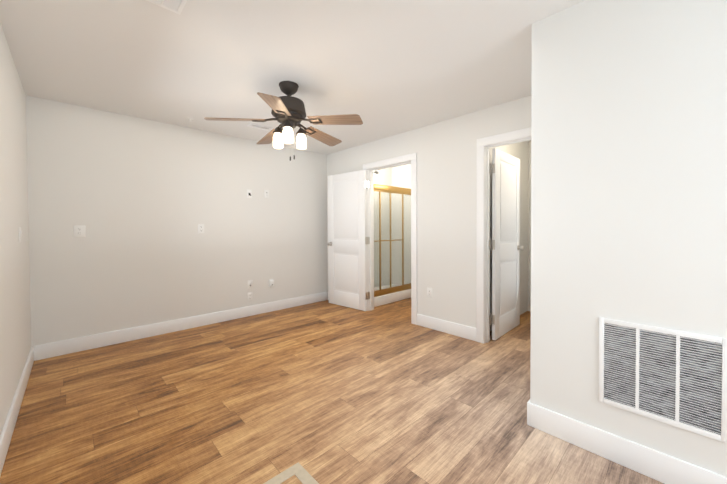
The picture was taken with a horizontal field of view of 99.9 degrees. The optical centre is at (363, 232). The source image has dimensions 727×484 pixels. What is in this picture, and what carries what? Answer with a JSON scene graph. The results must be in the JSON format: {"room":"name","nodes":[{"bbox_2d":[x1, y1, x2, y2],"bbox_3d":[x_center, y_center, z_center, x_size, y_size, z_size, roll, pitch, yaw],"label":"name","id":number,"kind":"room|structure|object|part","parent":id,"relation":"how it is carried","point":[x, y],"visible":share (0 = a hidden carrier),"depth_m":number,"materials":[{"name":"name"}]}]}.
{"room":"empty bedroom","nodes":[
{"label":"empty bedroom","id":0,"kind":"room"},
{"bbox_2d":[0,23,30,434],"bbox_3d":[-1.055,-0.004,0.600,0.120,2.440,5.976,-1,1,-44],"label":"wall","id":1,"kind":"structure","parent":0,"point":[15,326],"depth_m":2.05,"materials":[{"name":"white paint"}]},
{"bbox_2d":[0,345,35,475],"bbox_3d":[-1.040,1.144,0.710,0.019,0.140,5.857,-1,1,-44],"label":"baseboard","id":2,"kind":"structure","parent":1,"relation":"attached to","point":[7,432],"depth_m":1.91,"materials":[{"name":"white wood"}]},
{"bbox_2d":[19,227,21,242],"bbox_3d":[-2.595,0.018,2.313,0.012,0.116,0.072,-1,1,-44],"label":"light switch","id":3,"kind":"object","parent":1,"relation":"attached to","point":[20,233],"visible":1,"depth_m":2.30,"materials":[{"name":"white plastic"}]},
{"bbox_2d":[26,95,391,345],"bbox_3d":[-1.291,-0.067,4.585,5.275,2.440,0.120,-1,1,-44],"label":"wall","id":4,"kind":"structure","parent":0,"point":[140,199],"depth_m":3.50,"materials":[{"name":"white paint"}]},
{"bbox_2d":[73,225,85,236],"bbox_3d":[-2.822,-0.011,3.039,0.088,0.116,0.008,-1,1,-44],"label":"electrical outlet","id":5,"kind":"object","parent":4,"relation":"attached to","point":[79,230],"visible":1,"depth_m":3.04,"materials":[{"name":"white plastic"}]},
{"bbox_2d":[36,292,327,359],"bbox_3d":[-1.820,1.095,3.999,3.367,0.140,0.019,-1,1,-44],"label":"baseboard","id":6,"kind":"structure","parent":4,"relation":"attached to","point":[53,349],"depth_m":3.51,"materials":[{"name":"white wood"}]},
{"bbox_2d":[198,224,203,232],"bbox_3d":[-2.020,-0.045,3.803,0.072,0.116,0.008,-1,1,-44],"label":"electrical outlet","id":7,"kind":"object","parent":4,"relation":"attached to","point":[200,228],"visible":1,"depth_m":3.80,"materials":[{"name":"white plastic"}]},
{"bbox_2d":[247,189,251,197],"bbox_3d":[-1.576,-0.533,4.221,0.072,0.116,0.007,-1,1,-44],"label":"outlet","id":8,"kind":"object","parent":4,"relation":"attached to","point":[249,193],"visible":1,"depth_m":4.22,"materials":[{"name":"white plastic"}]},
{"bbox_2d":[248,280,252,288],"bbox_3d":[-1.569,0.721,4.237,0.072,0.116,0.012,-1,1,-44],"label":"outlet","id":9,"kind":"object","parent":4,"relation":"attached to","point":[250,283],"visible":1,"depth_m":4.24,"materials":[{"name":"white plastic"}]},
{"bbox_2d":[248,292,252,300],"bbox_3d":[-1.571,0.888,4.240,0.072,0.116,0.008,-1,1,-44],"label":"electrical outlet","id":10,"kind":"object","parent":4,"relation":"attached to","point":[250,295],"visible":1,"depth_m":4.24,"materials":[{"name":"white plastic"}]},
{"bbox_2d":[264,190,268,197],"bbox_3d":[-1.391,-0.553,4.396,0.072,0.116,0.008,-1,1,-44],"label":"outlet","id":11,"kind":"object","parent":4,"relation":"attached to","point":[266,193],"visible":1,"depth_m":4.39,"materials":[{"name":"white plastic"}]},
{"bbox_2d":[269,279,273,286],"bbox_3d":[-1.334,0.736,4.443,0.072,0.116,0.039,-1,1,-44],"label":"wall outlet","id":12,"kind":"object","parent":4,"relation":"attached to","point":[271,282],"visible":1,"depth_m":4.43,"materials":[{"name":"white plastic"}]},
{"bbox_2d":[0,0,583,167],"bbox_3d":[0.763,-1.303,2.401,5.275,0.080,6.096,-1,1,-44],"label":"ceiling","id":13,"kind":"structure","parent":0,"point":[385,68],"depth_m":2.20,"materials":[{"name":"white paint"}]},
{"bbox_2d":[146,0,186,14],"bbox_3d":[-0.980,-1.234,1.535,0.185,0.011,0.365,-1,1,-44],"label":"ceiling vent","id":14,"kind":"object","parent":13,"relation":"in","point":[176,6],"visible":1,"depth_m":1.65,"materials":[{"name":"white metal"}]},
{"bbox_2d":[247,123,272,130],"bbox_3d":[-1.249,-1.267,3.677,0.270,0.011,0.130,-1,1,-44],"label":"ceiling vent","id":15,"kind":"object","parent":13,"relation":"in","point":[257,126],"visible":1,"depth_m":3.67,"materials":[{"name":"white metal"}]},
{"bbox_2d":[204,81,362,160],"bbox_3d":[-0.646,-0.932,2.655,1.256,0.655,1.238,-1,1,-44],"label":"ceiling fan","id":16,"kind":"object","parent":13,"relation":"hanging from","point":[288,112],"visible":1,"depth_m":2.54,"materials":[{"name":"brown metal"}]},
{"label":"blade","id":17,"kind":"part","parent":16,"relation":"part of","materials":[{"name":"brown wood"}]},
{"bbox_3d":[-0.897,-0.924,2.958,0.154,0.006,0.450,-16,5,-37],"label":"blade","id":18,"kind":"part","parent":16,"relation":"part of","materials":[{"name":"brown wood"}]},
{"label":"blade","id":19,"kind":"part","parent":16,"relation":"part of","materials":[{"name":"brown wood"}]},
{"bbox_3d":[-0.399,-0.927,2.972,0.154,0.006,0.450,-14,-12,33],"label":"blade","id":20,"kind":"part","parent":16,"relation":"part of","materials":[{"name":"brown wood"}]},
{"bbox_3d":[-0.231,-0.920,2.503,0.450,0.006,0.154,5,-10,16],"label":"blade","id":21,"kind":"part","parent":16,"relation":"part of","materials":[{"name":"brown wood"}]},
{"bbox_2d":[0,298,663,483],"bbox_3d":[0.776,1.206,2.441,5.275,0.060,6.096,-1,1,-44],"label":"floor","id":22,"kind":"structure","parent":0,"point":[324,392],"depth_m":2.04,"materials":[{"name":"brown wood"}]},
{"bbox_2d":[264,462,318,483],"bbox_3d":[-0.296,1.204,0.986,0.766,0.003,0.928,-1,1,-44],"label":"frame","id":23,"kind":"object","parent":22,"relation":"on","point":[300,473],"visible":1,"depth_m":1.50,"materials":[{"name":"beige wood"}]},
{"bbox_2d":[373,170,410,306],"bbox_3d":[0.344,0.034,5.420,1.511,2.193,0.920,-1,1,-44],"label":"shower enclosure","id":24,"kind":"object","parent":22,"relation":"on","point":[386,294],"visible":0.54,"depth_m":4.97,"materials":[{"name":"clear glass"}]},
{"bbox_2d":[327,95,530,327],"bbox_3d":[0.639,-0.067,3.920,0.120,2.440,3.506,-1,1,-44],"label":"wall","id":25,"kind":"structure","parent":0,"point":[446,151],"depth_m":3.50,"materials":[{"name":"white paint"}]},
{"bbox_2d":[327,170,367,310],"bbox_3d":[-0.259,0.118,4.664,0.796,2.040,0.173,1,1,41],"label":"bathroom door","id":26,"kind":"structure","parent":25,"relation":"in","point":[347,243],"depth_m":4.62,"materials":[{"name":"white paint"}]},
{"bbox_2d":[363,153,416,324],"bbox_3d":[0.374,0.080,4.189,0.139,2.140,0.960,-1,1,-44],"label":"door frame","id":27,"kind":"structure","parent":25,"relation":"attached to","point":[370,168],"depth_m":4.07,"materials":[{"name":"white wood"}]},
{"bbox_2d":[368,163,489,323],"bbox_3d":[0.709,0.121,3.851,0.122,1.712,1.742,-1,1,-44],"label":"jamb hinge leaves","id":28,"kind":"object","parent":25,"relation":"attached to","point":[369,240],"visible":0.85,"depth_m":4.44,"materials":[{"name":"white metal"}]},
{"bbox_2d":[427,287,431,297],"bbox_3d":[0.795,0.725,3.680,0.008,0.116,0.072,-1,1,-44],"label":"electrical outlet","id":29,"kind":"object","parent":25,"relation":"attached to","point":[429,292],"visible":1,"depth_m":3.68,"materials":[{"name":"white plastic"}]},
{"bbox_2d":[417,314,475,340],"bbox_3d":[0.937,1.088,3.535,0.015,0.140,0.780,-1,1,-44],"label":"baseboard","id":30,"kind":"structure","parent":25,"relation":"attached to","point":[456,329],"depth_m":3.50,"materials":[{"name":"white wood"}]},
{"bbox_2d":[476,127,530,343],"bbox_3d":[1.574,0.094,2.942,0.156,2.140,0.940,-1,1,-44],"label":"door frame","id":31,"kind":"structure","parent":25,"relation":"attached to","point":[485,145],"depth_m":3.19,"materials":[{"name":"white wood"}]},
{"bbox_2d":[490,148,524,339],"bbox_3d":[1.652,0.126,3.518,0.173,2.040,0.776,1,1,45],"label":"hall door","id":32,"kind":"structure","parent":25,"relation":"in","point":[505,247],"depth_m":3.44,"materials":[{"name":"white paint"}]},
{"bbox_2d":[391,141,530,311],"bbox_3d":[1.867,-0.091,5.006,0.120,2.440,3.626,-1,1,-44],"label":"wall","id":33,"kind":"structure","parent":0,"point":[400,176],"depth_m":6.03,"materials":[{"name":"white paint"}]},
{"bbox_2d":[490,141,527,330],"bbox_3d":[1.780,-0.073,3.910,1.518,2.440,0.100,-1,1,-44],"label":"wall","id":34,"kind":"structure","parent":0,"point":[519,150],"depth_m":4.25,"materials":[{"name":"white paint"}]},
{"bbox_2d":[530,0,726,476],"bbox_3d":[2.308,-0.035,1.382,1.205,2.440,2.470,-1,1,-44],"label":"wall","id":35,"kind":"structure","parent":0,"point":[628,160],"depth_m":1.54,"materials":[{"name":"white paint"}]},
{"bbox_2d":[527,400,726,483],"bbox_3d":[1.826,1.124,1.029,0.023,0.140,2.365,-1,1,-44],"label":"baseboard","id":36,"kind":"structure","parent":35,"relation":"attached to","point":[664,468],"depth_m":1.56,"materials":[{"name":"white wood"}]},
{"bbox_2d":[599,317,726,442],"bbox_3d":[1.404,0.675,1.462,0.013,0.449,0.445,-1,1,-44],"label":"air vent","id":37,"kind":"object","parent":35,"relation":"in","point":[675,378],"visible":1,"depth_m":1.44,"materials":[{"name":"metal"}]}
]}

